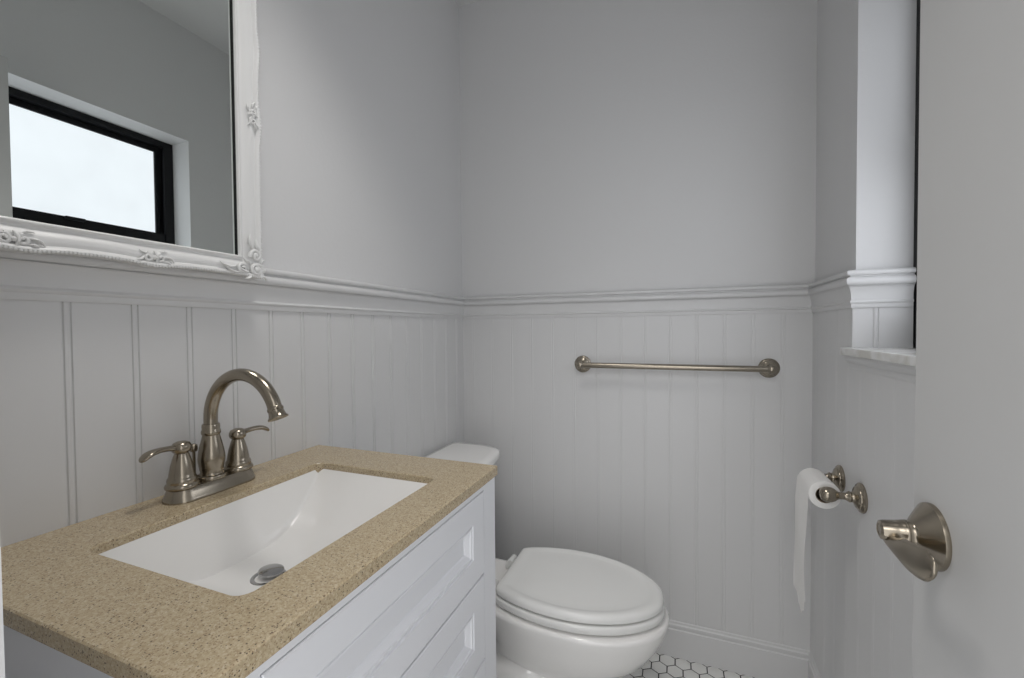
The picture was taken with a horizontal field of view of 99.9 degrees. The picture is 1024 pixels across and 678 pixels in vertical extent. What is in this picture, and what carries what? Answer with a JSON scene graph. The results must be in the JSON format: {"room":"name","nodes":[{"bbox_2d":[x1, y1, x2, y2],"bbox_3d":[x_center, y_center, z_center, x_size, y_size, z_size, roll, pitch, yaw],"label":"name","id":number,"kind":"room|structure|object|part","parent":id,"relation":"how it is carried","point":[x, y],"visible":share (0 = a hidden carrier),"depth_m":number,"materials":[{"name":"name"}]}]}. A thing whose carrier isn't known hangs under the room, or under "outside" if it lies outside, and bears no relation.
{"room":"bathroom","nodes":[
{"label":"bathroom","id":0,"kind":"room"},
{"bbox_2d":[0,0,464,546],"bbox_3d":[-0.551,-0.108,1.089,0.146,2.530,1.870,0,1,21],"label":"wall","id":1,"kind":"structure","parent":0,"point":[355,324],"depth_m":1.03,"materials":[{"name":"white paint"}]},
{"bbox_2d":[0,0,266,280],"bbox_3d":[-0.630,-0.506,0.638,0.030,0.785,0.563,0,1,21],"label":"wall mirror","id":2,"kind":"object","parent":1,"relation":"attached to","point":[130,130],"visible":1,"depth_m":0.69,"materials":[{"name":"white mirror"}]},
{"bbox_3d":[-0.479,-0.113,1.109,0.026,0.092,1.540,0,1,21],"label":"chair rail","id":3,"kind":"part","parent":1,"relation":"part of","materials":[{"name":"white paint"}]},
{"bbox_2d":[455,0,479,6],"bbox_3d":[0.134,-1.423,0.790,1.636,0.100,1.870,0,1,21],"label":"ceiling","id":4,"kind":"structure","parent":0,"point":[460,3],"depth_m":1.78,"materials":[{"name":"white paint"}]},
{"bbox_2d":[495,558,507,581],"bbox_3d":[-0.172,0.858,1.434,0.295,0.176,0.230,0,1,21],"label":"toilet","id":5,"kind":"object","parent":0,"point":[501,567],"depth_m":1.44,"materials":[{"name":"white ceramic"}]},
{"bbox_2d":[459,0,817,649],"bbox_3d":[0.512,-0.128,1.601,1.516,2.530,0.146,0,1,21],"label":"wall","id":6,"kind":"structure","parent":0,"point":[638,177],"depth_m":1.55,"materials":[{"name":"white paint"}]},
{"bbox_3d":[0.373,-0.130,1.590,1.266,0.092,0.026,0,1,21],"label":"chair rail","id":7,"kind":"part","parent":6,"relation":"part of","materials":[{"name":"white paint"}]},
{"bbox_2d":[575,356,779,377],"bbox_3d":[0.547,0.096,1.499,0.681,0.064,0.065,0,1,21],"label":"towel bar","id":8,"kind":"object","parent":6,"relation":"attached to","point":[769,368],"visible":1,"depth_m":1.45,"materials":[{"name":"silver metal"}]},
{"bbox_2d":[656,619,809,677],"bbox_3d":[0.385,1.074,1.621,1.266,0.128,0.016,0,1,21],"label":"baseboard","id":9,"kind":"structure","parent":6,"relation":"attached to","point":[753,657],"depth_m":1.47,"materials":[{"name":"white paint"}]},
{"bbox_2d":[621,653,754,677],"bbox_3d":[0.154,1.207,0.848,1.636,0.100,1.870,0,1,21],"label":"floor","id":10,"kind":"structure","parent":0,"point":[659,665],"depth_m":1.48,"materials":[{"name":"white tile"}]},
{"bbox_2d":[3,477,495,677],"bbox_3d":[-0.369,0.730,0.731,0.486,0.867,0.606,0,1,21],"label":"vanity cabinet","id":11,"kind":"object","parent":10,"relation":"on","point":[430,611],"visible":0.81,"depth_m":0.64,"materials":[{"name":"white paint"}]},
{"bbox_2d":[1,445,497,677],"bbox_3d":[-0.371,0.286,0.719,0.492,0.021,0.613,0,1,21],"label":"countertop","id":12,"kind":"structure","parent":11,"relation":"on","point":[118,619],"depth_m":0.49,"materials":[{"name":"beige stone"}]},
{"bbox_2d":[138,368,288,504],"bbox_3d":[-0.519,0.164,0.750,0.200,0.224,0.221,-1,2,-38],"label":"bathroom faucet","id":13,"kind":"object","parent":12,"relation":"on","point":[183,485],"visible":1,"depth_m":0.77,"materials":[{"name":"silver metal"}]},
{"bbox_3d":[-0.580,0.188,0.707,0.021,0.017,0.057,0,1,21],"label":"lever","id":14,"kind":"part","parent":13,"relation":"part of","materials":[{"name":"silver metal"}]},
{"bbox_3d":[-0.570,0.215,0.742,0.050,0.079,0.050,0,1,21],"label":"handle","id":15,"kind":"part","parent":13,"relation":"part of","materials":[{"name":"silver metal"}]},
{"bbox_3d":[-0.586,0.220,0.792,0.013,0.056,0.013,-1,1,-6],"label":"lift rod","id":16,"kind":"part","parent":13,"relation":"part of","materials":[{"name":"silver metal"}]},
{"bbox_3d":[-0.551,0.264,0.790,0.061,0.023,0.157,0,1,21],"label":"plate","id":17,"kind":"part","parent":13,"relation":"part of","materials":[{"name":"silver metal"}]},
{"bbox_3d":[-0.552,0.204,0.789,0.049,0.098,0.049,0,1,21],"label":"spout","id":18,"kind":"part","parent":13,"relation":"part of","materials":[{"name":"silver metal"}]},
{"bbox_3d":[-0.533,0.212,0.837,0.050,0.079,0.050,0,1,21],"label":"handle","id":19,"kind":"part","parent":13,"relation":"part of","materials":[{"name":"silver metal"}]},
{"bbox_3d":[-0.477,0.104,0.758,0.183,0.106,0.022,0,1,21],"label":"spout","id":20,"kind":"part","parent":13,"relation":"part of","materials":[{"name":"silver metal"}]},
{"bbox_3d":[-0.517,0.184,0.868,0.021,0.017,0.057,0,1,21],"label":"lever","id":21,"kind":"part","parent":13,"relation":"part of","materials":[{"name":"silver metal"}]},
{"bbox_2d":[99,469,426,595],"bbox_3d":[-0.358,0.346,0.708,0.334,0.115,0.439,0,1,21],"label":"sink basin","id":22,"kind":"object","parent":12,"relation":"in","point":[236,548],"visible":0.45,"depth_m":0.78,"materials":[{"name":"white ceramic"}]},
{"bbox_3d":[-0.152,0.730,0.647,0.018,0.867,0.606,0,1,21],"label":"frame","id":23,"kind":"part","parent":11,"relation":"part of","materials":[{"name":"white paint"}]},
{"bbox_3d":[-0.152,0.394,0.639,0.015,0.165,0.492,0,1,21],"label":"drawer","id":24,"kind":"part","parent":11,"relation":"part of","materials":[{"name":"white paint"}]},
{"bbox_3d":[-0.151,0.565,0.642,0.015,0.170,0.492,0,1,21],"label":"drawer","id":25,"kind":"part","parent":11,"relation":"part of","materials":[{"name":"white paint"}]},
{"bbox_3d":[-0.149,0.739,0.646,0.015,0.170,0.492,0,1,21],"label":"drawer","id":26,"kind":"part","parent":11,"relation":"part of","materials":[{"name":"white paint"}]},
{"bbox_2d":[425,442,668,677],"bbox_3d":[0.058,0.779,1.343,0.816,0.734,0.507,0,1,21],"label":"toilet","id":27,"kind":"object","parent":10,"relation":"on","point":[561,613],"visible":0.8,"depth_m":1.19,"materials":[{"name":"white ceramic"}]},
{"bbox_3d":[-0.212,0.428,1.439,0.242,0.033,0.507,0,1,21],"label":"tank lid","id":28,"kind":"part","parent":27,"relation":"part of","materials":[{"name":"white ceramic"}]},
{"bbox_3d":[0.208,0.727,1.283,0.462,0.022,0.334,0,1,21],"label":"seat lid","id":29,"kind":"part","parent":27,"relation":"part of","materials":[{"name":"white plastic"}]},
{"bbox_3d":[0.142,0.960,1.314,0.636,0.374,0.352,0,1,21],"label":"bowl","id":30,"kind":"part","parent":27,"relation":"part of","materials":[{"name":"white ceramic"}]},
{"bbox_2d":[808,0,916,677],"bbox_3d":[0.756,-0.106,0.517,0.276,2.530,1.750,0,1,21],"label":"wall","id":31,"kind":"structure","parent":0,"point":[861,294],"depth_m":1.04,"materials":[{"name":"white paint"}]},
{"bbox_2d":[808,651,820,677],"bbox_3d":[0.691,1.092,0.685,0.016,0.128,1.540,0,1,21],"label":"baseboard","id":32,"kind":"structure","parent":31,"relation":"attached to","point":[813,672],"depth_m":1.35,"materials":[{"name":"white paint"}]},
{"bbox_3d":[0.890,-0.126,1.208,0.026,0.092,0.363,0,1,21],"label":"chair rail","id":33,"kind":"part","parent":31,"relation":"part of","materials":[{"name":"white paint"}]},
{"bbox_2d":[818,465,867,513],"bbox_3d":[0.801,0.368,1.081,0.084,0.069,0.210,0,1,21],"label":"toilet paper holder","id":34,"kind":"object","parent":31,"relation":"attached to","point":[858,496],"visible":0.73,"depth_m":1.01,"materials":[{"name":"silver metal"}]},
{"bbox_2d":[793,468,840,611],"bbox_3d":[0.774,0.521,1.096,0.076,0.355,0.108,0,1,21],"label":"toilet paper roll","id":35,"kind":"object","parent":34,"relation":"hanging from","point":[809,480],"visible":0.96,"depth_m":1.09,"materials":[{"name":"white paper"}]},
{"bbox_3d":[0.826,0.367,1.146,0.084,0.069,0.069,0,1,21],"label":"post","id":36,"kind":"part","parent":34,"relation":"part of","materials":[{"name":"silver metal"}]},
{"bbox_3d":[0.775,0.370,1.015,0.084,0.069,0.069,0,1,21],"label":"post","id":37,"kind":"part","parent":34,"relation":"part of","materials":[{"name":"silver metal"}]},
{"bbox_2d":[840,0,920,383],"bbox_3d":[0.750,-0.397,0.610,0.198,0.961,0.917,0,1,21],"label":"window","id":38,"kind":"structure","parent":31,"relation":"in","point":[895,363],"depth_m":0.98,"materials":[{"name":"black"}]},
{"bbox_3d":[0.726,0.041,0.630,0.140,0.020,0.917,0,1,21],"label":"sill","id":39,"kind":"part","parent":38,"relation":"part of","materials":[{"name":"white stone"}]},
{"bbox_3d":[0.677,0.067,0.650,0.019,0.032,0.909,0,1,21],"label":"sill moulding","id":40,"kind":"part","parent":38,"relation":"part of","materials":[{"name":"white paint"}]},
{"bbox_3d":[0.814,-0.423,0.585,0.060,0.909,0.893,0,1,21],"label":"frame","id":41,"kind":"part","parent":38,"relation":"part of","materials":[{"name":"black"}]},
{"bbox_3d":[0.879,-0.122,1.032,0.134,0.092,0.026,0,1,21],"label":"chair rail","id":42,"kind":"part","parent":31,"relation":"part of","materials":[{"name":"white paint"}]},
{"bbox_3d":[-0.201,-0.090,0.111,1.266,2.530,0.120,0,1,21],"label":"wall","id":43,"kind":"structure","parent":0,"visible":0},
{"bbox_2d":[0,539,4,677],"bbox_3d":[0.016,0.120,0.040,0.810,2.110,0.135,0,1,21],"label":"trim","id":44,"kind":"structure","parent":43,"relation":"attached to","point":[2,657],"depth_m":0.22,"materials":[{"name":"white paint"}]},
{"bbox_2d":[876,0,1023,677],"bbox_3d":[0.395,0.148,0.269,0.087,2.014,0.605,0,1,21],"label":"door","id":45,"kind":"structure","parent":43,"relation":"in","point":[961,542],"depth_m":0.44,"materials":[{"name":"grey paint"}]},
{"bbox_3d":[0.443,0.239,0.482,0.014,0.038,0.096,0,1,21],"label":"lever","id":46,"kind":"part","parent":45,"relation":"part of","materials":[{"name":"silver metal"}]},
{"bbox_3d":[0.484,0.232,0.511,0.026,0.076,0.076,0,1,21],"label":"handle","id":47,"kind":"part","parent":45,"relation":"part of","materials":[{"name":"silver metal"}]}
]}

